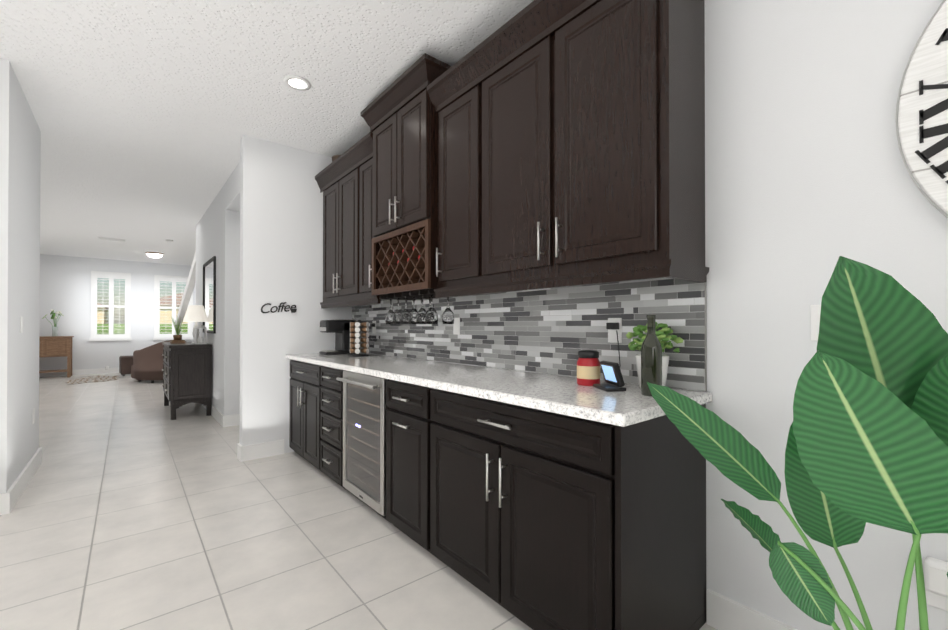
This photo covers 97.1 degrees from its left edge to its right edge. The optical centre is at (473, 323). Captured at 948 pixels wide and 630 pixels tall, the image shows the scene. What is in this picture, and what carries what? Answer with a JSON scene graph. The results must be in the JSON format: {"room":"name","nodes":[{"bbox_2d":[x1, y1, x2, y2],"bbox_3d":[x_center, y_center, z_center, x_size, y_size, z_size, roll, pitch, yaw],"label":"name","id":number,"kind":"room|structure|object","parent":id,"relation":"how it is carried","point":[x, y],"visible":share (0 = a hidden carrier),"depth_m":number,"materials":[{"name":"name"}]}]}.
{"room":"kitchen","nodes":[
{"label":"kitchen","id":0,"kind":"room"},
{"bbox_2d":[0,58,40,493],"bbox_3d":[-4.339,-0.238,2.255,2.650,2.840,1.240,0,0,-40],"label":"wall","id":1,"kind":"structure","parent":0,"point":[20,150],"depth_m":2.87,"materials":[{"name":"white paint"}]},
{"bbox_2d":[20,316,22,332],"bbox_3d":[-3.193,0.006,2.955,0.008,0.116,0.072,0,0,-40],"label":"outlet","id":2,"kind":"object","parent":1,"relation":"attached to","point":[21,331],"depth_m":2.94,"materials":[{"name":"white plastic"}]},
{"bbox_2d":[32,408,34,423],"bbox_3d":[-3.527,0.738,3.350,0.005,0.116,0.072,0,0,-40],"label":"outlet","id":3,"kind":"object","parent":1,"relation":"attached to","point":[33,413],"depth_m":3.33,"materials":[{"name":"white plastic"}]},
{"bbox_2d":[39,254,195,370],"bbox_3d":[-8.815,-0.188,10.753,6.600,2.840,0.140,0,0,-40],"label":"wall","id":4,"kind":"structure","parent":0,"point":[65,285],"depth_m":10.17,"materials":[{"name":"white paint"}]},
{"bbox_2d":[89,271,131,340],"bbox_3d":[-9.076,-0.438,10.466,0.795,1.712,0.170,0,0,-40],"label":"window","id":5,"kind":"structure","parent":4,"relation":"in","point":[110,306],"depth_m":10.46,"materials":[{"name":"white"}]},
{"bbox_2d":[153,275,193,339],"bbox_3d":[-8.092,-0.433,11.282,0.886,1.712,0.170,0,0,-40],"label":"window","id":6,"kind":"structure","parent":4,"relation":"in","point":[168,292],"depth_m":11.24,"materials":[{"name":"white glass"}]},
{"bbox_2d":[196,162,239,415],"bbox_3d":[-3.277,-0.219,5.416,0.120,2.840,4.114,0,0,-40],"label":"wall","id":7,"kind":"structure","parent":0,"point":[218,230],"depth_m":4.73,"materials":[{"name":"white paint"}]},
{"bbox_2d":[203,256,215,333],"bbox_3d":[-3.638,-0.370,5.739,0.024,0.991,1.012,0,0,-40],"label":"wall mirror","id":8,"kind":"object","parent":7,"relation":"attached to","point":[209,285],"visible":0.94,"depth_m":5.63,"materials":[{"name":"black mirror"}]},
{"bbox_2d":[0,0,533,265],"bbox_3d":[-3.268,-1.677,4.066,6.600,0.060,17.650,0,0,-40],"label":"ceiling","id":9,"kind":"structure","parent":0,"point":[148,114],"depth_m":2.92,"materials":[{"name":"white paint"}]},
{"bbox_2d":[98,237,125,241],"bbox_3d":[-6.928,-1.615,8.013,0.400,0.018,0.200,0,0,-40],"label":"ceiling vent","id":10,"kind":"object","parent":9,"relation":"in","point":[111,239],"visible":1,"depth_m":7.97,"materials":[{"name":"white plastic"}]},
{"bbox_2d":[146,252,163,257],"bbox_3d":[-7.282,-1.560,9.537,0.330,0.110,0.330,0,0,-40],"label":"ceiling light","id":11,"kind":"object","parent":9,"relation":"attached to","point":[154,254],"visible":1,"depth_m":9.45,"materials":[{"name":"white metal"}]},
{"bbox_2d":[283,75,310,90],"bbox_3d":[-1.210,-1.649,2.868,0.176,0.010,0.176,0,0,-40],"label":"recessed light","id":12,"kind":"object","parent":9,"relation":"in","point":[295,82],"visible":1,"depth_m":2.86,"materials":[{"name":"white plastic"}]},
{"bbox_2d":[239,135,351,452],"bbox_3d":[-1.048,-0.225,4.513,2.600,2.840,0.120,0,0,-40],"label":"wall","id":13,"kind":"structure","parent":0,"point":[281,228],"depth_m":3.81,"materials":[{"name":"white paint"}]},
{"bbox_2d":[261,302,295,312],"bbox_3d":[-1.782,-0.150,3.819,0.305,0.088,0.006,-7,5,-39],"label":"coffee sign","id":14,"kind":"object","parent":13,"relation":"attached to","point":[282,306],"visible":0.9,"depth_m":3.82,"materials":[{"name":"black metal"}]},
{"bbox_2d":[315,132,389,308],"bbox_3d":[-1.007,-0.790,3.693,0.383,1.276,1.197,0,0,-40],"label":"upper cabinet","id":15,"kind":"object","parent":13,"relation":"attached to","point":[344,180],"visible":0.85,"depth_m":3.55,"materials":[{"name":"brown wood"}]},
{"bbox_2d":[332,151,345,161],"bbox_3d":[-1.263,-1.546,4.044,0.216,0.241,0.213,0,0,-40],"label":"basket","id":16,"kind":"object","parent":15,"relation":"on","point":[334,157],"visible":0.15,"depth_m":3.96,"materials":[{"name":"brown wicker"}]},
{"bbox_2d":[0,373,716,629],"bbox_3d":[-3.268,1.222,4.049,6.600,0.060,17.650,0,0,-40],"label":"floor","id":17,"kind":"structure","parent":0,"point":[135,507],"depth_m":2.27,"materials":[{"name":"tile"}]},
{"bbox_2d":[39,336,73,376],"bbox_3d":[-9.710,0.755,9.476,0.900,0.940,0.445,0,0,-40],"label":"console table","id":18,"kind":"object","parent":17,"relation":"on","point":[55,346],"visible":0.48,"depth_m":9.47,"materials":[{"name":"brown wood"}]},
{"bbox_2d":[42,309,61,335],"bbox_3d":[-9.595,-0.026,9.529,0.369,0.620,0.259,0,0,-40],"label":"vase","id":19,"kind":"object","parent":18,"relation":"on","point":[54,328],"visible":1,"depth_m":9.55,"materials":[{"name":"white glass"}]},
{"bbox_2d":[64,375,119,383],"bbox_3d":[-8.393,1.217,9.216,0.885,0.008,1.639,0,0,-40],"label":"rug","id":20,"kind":"object","parent":17,"relation":"on","point":[100,378],"visible":0.98,"depth_m":9.12,"materials":[{"name":"beige fabric"}]},
{"bbox_2d":[119,355,132,375],"bbox_3d":[-8.230,0.998,10.038,0.410,0.460,0.410,0,0,45],"label":"ottoman","id":21,"kind":"object","parent":17,"relation":"on","point":[125,363],"visible":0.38,"depth_m":9.84,"materials":[{"name":"brown leather"}]},
{"bbox_2d":[131,340,185,382],"bbox_3d":[-6.704,0.781,9.089,1.052,0.882,1.079,0,0,32],"label":"armchair","id":22,"kind":"object","parent":17,"relation":"on","point":[147,365],"visible":0.58,"depth_m":8.59,"materials":[{"name":"brown fabric"}]},
{"bbox_2d":[175,252,195,334],"bbox_3d":[-5.718,-0.068,8.362,0.100,2.571,4.286,0,0,-40],"label":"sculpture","id":23,"kind":"object","parent":17,"relation":"on","point":[189,287],"visible":0.39,"depth_m":8.27,"materials":[{"name":"white"}]},
{"bbox_2d":[162,342,211,419],"bbox_3d":[-4.029,0.737,5.826,0.476,0.933,1.300,0,0,-40],"label":"dresser","id":24,"kind":"object","parent":17,"relation":"on","point":[187,372],"visible":0.94,"depth_m":5.37,"materials":[{"name":"black wood"}]},
{"bbox_2d":[170,316,184,343],"bbox_3d":[-4.124,0.079,5.822,0.160,0.382,0.220,0,0,-40],"label":"potted plant","id":25,"kind":"object","parent":24,"relation":"on","point":[177,338],"visible":1,"depth_m":5.79,"materials":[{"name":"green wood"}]},
{"bbox_2d":[183,305,207,343],"bbox_3d":[-3.815,0.009,5.742,0.300,0.520,0.300,0,0,-40],"label":"table lamp","id":26,"kind":"object","parent":24,"relation":"on","point":[195,313],"visible":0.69,"depth_m":5.66,"materials":[{"name":"white fabric"}]},
{"bbox_2d":[194,322,206,343],"bbox_3d":[-3.621,0.118,5.538,0.140,0.300,0.140,0,0,-40],"label":"lantern","id":27,"kind":"object","parent":24,"relation":"on","point":[200,326],"visible":1,"depth_m":5.52,"materials":[{"name":"white plastic"}]},
{"bbox_2d":[289,360,316,467],"bbox_3d":[-1.218,0.756,3.755,0.618,0.868,0.818,0,0,-40],"label":"base cabinet","id":28,"kind":"object","parent":17,"relation":"on","point":[303,380],"depth_m":3.53,"materials":[{"name":"black wood"}]},
{"bbox_2d":[317,365,349,492],"bbox_3d":[-0.817,0.753,3.271,0.618,0.868,0.440,0,0,-40],"label":"base cabinet","id":29,"kind":"object","parent":17,"relation":"on","point":[329,390],"depth_m":3.08,"materials":[{"name":"black wood"}]},
{"bbox_2d":[336,371,390,522],"bbox_3d":[-0.505,0.752,2.841,0.666,0.866,0.608,0,0,-40],"label":"wine cooler","id":30,"kind":"object","parent":17,"relation":"on","point":[365,407],"visible":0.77,"depth_m":2.63,"materials":[{"name":"silver metal"}]},
{"bbox_2d":[386,379,424,548],"bbox_3d":[-0.134,0.748,2.447,0.618,0.868,0.460,0,0,-40],"label":"base cabinet","id":31,"kind":"object","parent":17,"relation":"on","point":[405,402],"depth_m":2.24,"materials":[{"name":"black wood"}]},
{"bbox_2d":[425,387,705,629],"bbox_3d":[0.348,0.745,1.866,0.618,0.868,1.050,0,0,-40],"label":"base cabinet","id":32,"kind":"object","parent":17,"relation":"on","point":[533,519],"depth_m":1.50,"materials":[{"name":"black wood"}]},
{"bbox_2d":[286,353,711,426],"bbox_3d":[-0.403,0.294,2.746,0.638,0.039,3.416,0,0,-40],"label":"countertop","id":33,"kind":"structure","parent":32,"relation":"on","point":[570,396],"depth_m":1.81,"materials":[{"name":"stone"}]},
{"bbox_2d":[319,319,357,354],"bbox_3d":[-1.266,0.119,3.909,0.304,0.325,0.190,0,0,-40],"label":"coffee maker","id":34,"kind":"object","parent":33,"relation":"on","point":[340,328],"visible":0.81,"depth_m":3.85,"materials":[{"name":"black plastic"}]},
{"bbox_2d":[349,320,368,356],"bbox_3d":[-1.001,0.122,3.655,0.170,0.315,0.170,0,0,-40],"label":"pod carousel","id":35,"kind":"object","parent":33,"relation":"on","point":[364,345],"visible":1,"depth_m":3.62,"materials":[{"name":"black plastic"}]},
{"bbox_2d":[577,350,599,385],"bbox_3d":[0.506,0.193,1.851,0.101,0.152,0.101,0,0,-40],"label":"candle jar","id":36,"kind":"object","parent":33,"relation":"on","point":[588,367],"visible":0.9,"depth_m":1.81,"materials":[{"name":"red glass"}]},
{"bbox_2d":[593,360,625,391],"bbox_3d":[0.554,0.211,1.715,0.085,0.112,0.135,0,0,-8],"label":"gadget","id":37,"kind":"object","parent":33,"relation":"on","point":[612,374],"visible":0.98,"depth_m":1.68,"materials":[{"name":"black plastic"}]},
{"bbox_2d":[641,315,661,396],"bbox_3d":[0.664,0.117,1.567,0.074,0.300,0.074,0,0,-40],"label":"wine bottle","id":38,"kind":"object","parent":33,"relation":"on","point":[651,359],"visible":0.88,"depth_m":1.54,"materials":[{"name":"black glass"}]},
{"bbox_2d":[626,322,682,387],"bbox_3d":[0.728,0.128,1.728,0.177,0.281,0.228,0,0,-40],"label":"plant","id":39,"kind":"object","parent":33,"relation":"on","point":[663,337],"visible":0.56,"depth_m":1.70,"materials":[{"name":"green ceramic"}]},
{"bbox_2d":[647,256,947,629],"bbox_3d":[0.720,0.517,0.965,0.370,1.314,0.777,0,0,-40],"label":"plant","id":40,"kind":"object","parent":17,"relation":"on","point":[867,440],"visible":1,"depth_m":0.85,"materials":[{"name":"green plant"}]},
{"bbox_2d":[366,0,947,629],"bbox_3d":[1.224,-0.243,1.396,0.120,2.840,7.820,0,0,-40],"label":"wall","id":41,"kind":"structure","parent":0,"point":[808,180],"depth_m":1.45,"materials":[{"name":"white paint"}]},
{"bbox_2d":[361,53,451,295],"bbox_3d":[-0.401,-0.899,2.924,0.433,1.370,0.880,0,0,-40],"label":"wine rack cabinet","id":42,"kind":"object","parent":41,"relation":"attached to","point":[399,116],"visible":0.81,"depth_m":2.74,"materials":[{"name":"black wood"}]},
{"bbox_2d":[379,289,457,300],"bbox_3d":[-0.374,-0.200,2.947,0.300,0.028,0.672,0,0,-40],"label":"stemware rack","id":43,"kind":"object","parent":42,"relation":"attached to","point":[403,295],"visible":0.65,"depth_m":2.90,"materials":[{"name":"black metal"}]},
{"bbox_2d":[385,296,388,323],"bbox_3d":[-0.615,-0.100,3.097,0.078,0.205,0.078,0,0,8],"label":"hanging wine glass","id":44,"kind":"object","parent":43,"relation":"hanging from","point":[387,315],"depth_m":3.07,"materials":[{"name":"clear glass"}]},
{"bbox_2d":[389,298,396,323],"bbox_3d":[-0.547,-0.100,3.014,0.078,0.205,0.078,0,0,8],"label":"hanging wine glass","id":45,"kind":"object","parent":43,"relation":"hanging from","point":[392,315],"depth_m":3.06,"materials":[{"name":"clear glass"}]},
{"bbox_2d":[397,298,404,323],"bbox_3d":[-0.478,-0.101,2.931,0.078,0.205,0.078,0,0,8],"label":"hanging wine glass","id":46,"kind":"object","parent":43,"relation":"hanging from","point":[400,315],"depth_m":2.97,"materials":[{"name":"clear glass"}]},
{"bbox_2d":[405,294,412,323],"bbox_3d":[-0.409,-0.101,2.848,0.078,0.205,0.078,0,0,8],"label":"hanging wine glass","id":47,"kind":"object","parent":43,"relation":"hanging from","point":[408,315],"depth_m":2.89,"materials":[{"name":"clear glass"}]},
{"bbox_2d":[413,293,421,323],"bbox_3d":[-0.340,-0.102,2.764,0.078,0.205,0.078,0,0,8],"label":"hanging wine glass","id":48,"kind":"object","parent":43,"relation":"hanging from","point":[417,315],"depth_m":2.81,"materials":[{"name":"clear glass"}]},
{"bbox_2d":[422,292,437,323],"bbox_3d":[-0.271,-0.102,2.681,0.078,0.205,0.078,0,0,8],"label":"hanging wine glass","id":49,"kind":"object","parent":43,"relation":"hanging from","point":[422,315],"depth_m":2.66,"materials":[{"name":"clear glass"}]},
{"bbox_2d":[442,297,453,323],"bbox_3d":[-0.171,-0.102,2.764,0.078,0.205,0.078,0,0,8],"label":"hanging wine glass","id":50,"kind":"object","parent":43,"relation":"hanging from","point":[448,316],"depth_m":2.74,"materials":[{"name":"clear glass"}]},
{"bbox_2d":[432,76,514,291],"bbox_3d":[0.020,-0.767,2.501,0.324,1.100,0.423,0,0,-40],"label":"upper cabinet","id":51,"kind":"object","parent":41,"relation":"attached to","point":[455,250],"depth_m":2.39,"materials":[{"name":"brown wood"}]},
{"bbox_2d":[352,278,706,391],"bbox_3d":[-0.162,0.031,2.963,0.008,0.488,3.392,0,0,-40],"label":"tile backsplash","id":52,"kind":"structure","parent":41,"relation":"attached to","point":[551,330],"depth_m":2.24,"materials":[{"name":"tile"}]},
{"bbox_2d":[370,321,375,333],"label":"outlet","id":53,"kind":"object","parent":52,"relation":"attached to","point":[373,324],"depth_m":3.86,"materials":[{"name":"white plastic"}]},
{"bbox_2d":[453,318,459,334],"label":"outlet","id":54,"kind":"object","parent":52,"relation":"attached to","point":[456,326],"depth_m":2.90,"materials":[{"name":"white plastic"}]},
{"bbox_2d":[606,318,621,366],"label":"outlet","id":55,"kind":"object","parent":52,"relation":"attached to","point":[614,326],"depth_m":1.95,"materials":[{"name":"white plastic"}]},
{"bbox_2d":[475,0,708,287],"bbox_3d":[0.475,-0.770,1.952,0.324,1.100,1.005,0,0,-40],"label":"upper cabinet","id":56,"kind":"object","parent":41,"relation":"attached to","point":[571,142],"depth_m":1.69,"materials":[{"name":"brown wood"}]},
{"bbox_2d":[810,305,820,340],"bbox_3d":[1.167,-0.004,1.361,0.008,0.120,0.116,0,0,-40],"label":"switch plate","id":57,"kind":"object","parent":41,"relation":"attached to","point":[815,311],"visible":0.21,"depth_m":1.40,"materials":[{"name":"white plastic"}]},
{"bbox_2d":[896,0,947,217],"bbox_3d":[1.576,-0.603,0.841,0.048,1.030,1.030,0,0,-40],"label":"wall clock","id":58,"kind":"object","parent":41,"relation":"attached to","point":[922,119],"visible":0.98,"depth_m":1.18,"materials":[{"name":"white wood"}]},
{"bbox_2d":[922,557,947,610],"bbox_3d":[1.297,0.732,1.165,0.052,0.143,0.072,0,0,-40],"label":"outlet low plugin","id":59,"kind":"object","parent":41,"relation":"attached to","point":[935,571],"visible":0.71,"depth_m":1.16,"materials":[{"name":"white plastic"}]},
{"bbox_3d":[-3.166,-0.228,3.934,6.840,2.840,17.570,0,0,-40],"label":"wall","id":60,"kind":"structure","parent":0,"visible":0},
{"bbox_2d":[0,368,797,629],"bbox_3d":[-3.204,1.127,3.972,6.600,0.130,17.450,0,0,-40],"label":"baseboard","id":61,"kind":"structure","parent":60,"relation":"attached to","point":[724,613],"depth_m":2.62,"materials":[{"name":"white"}]}
]}

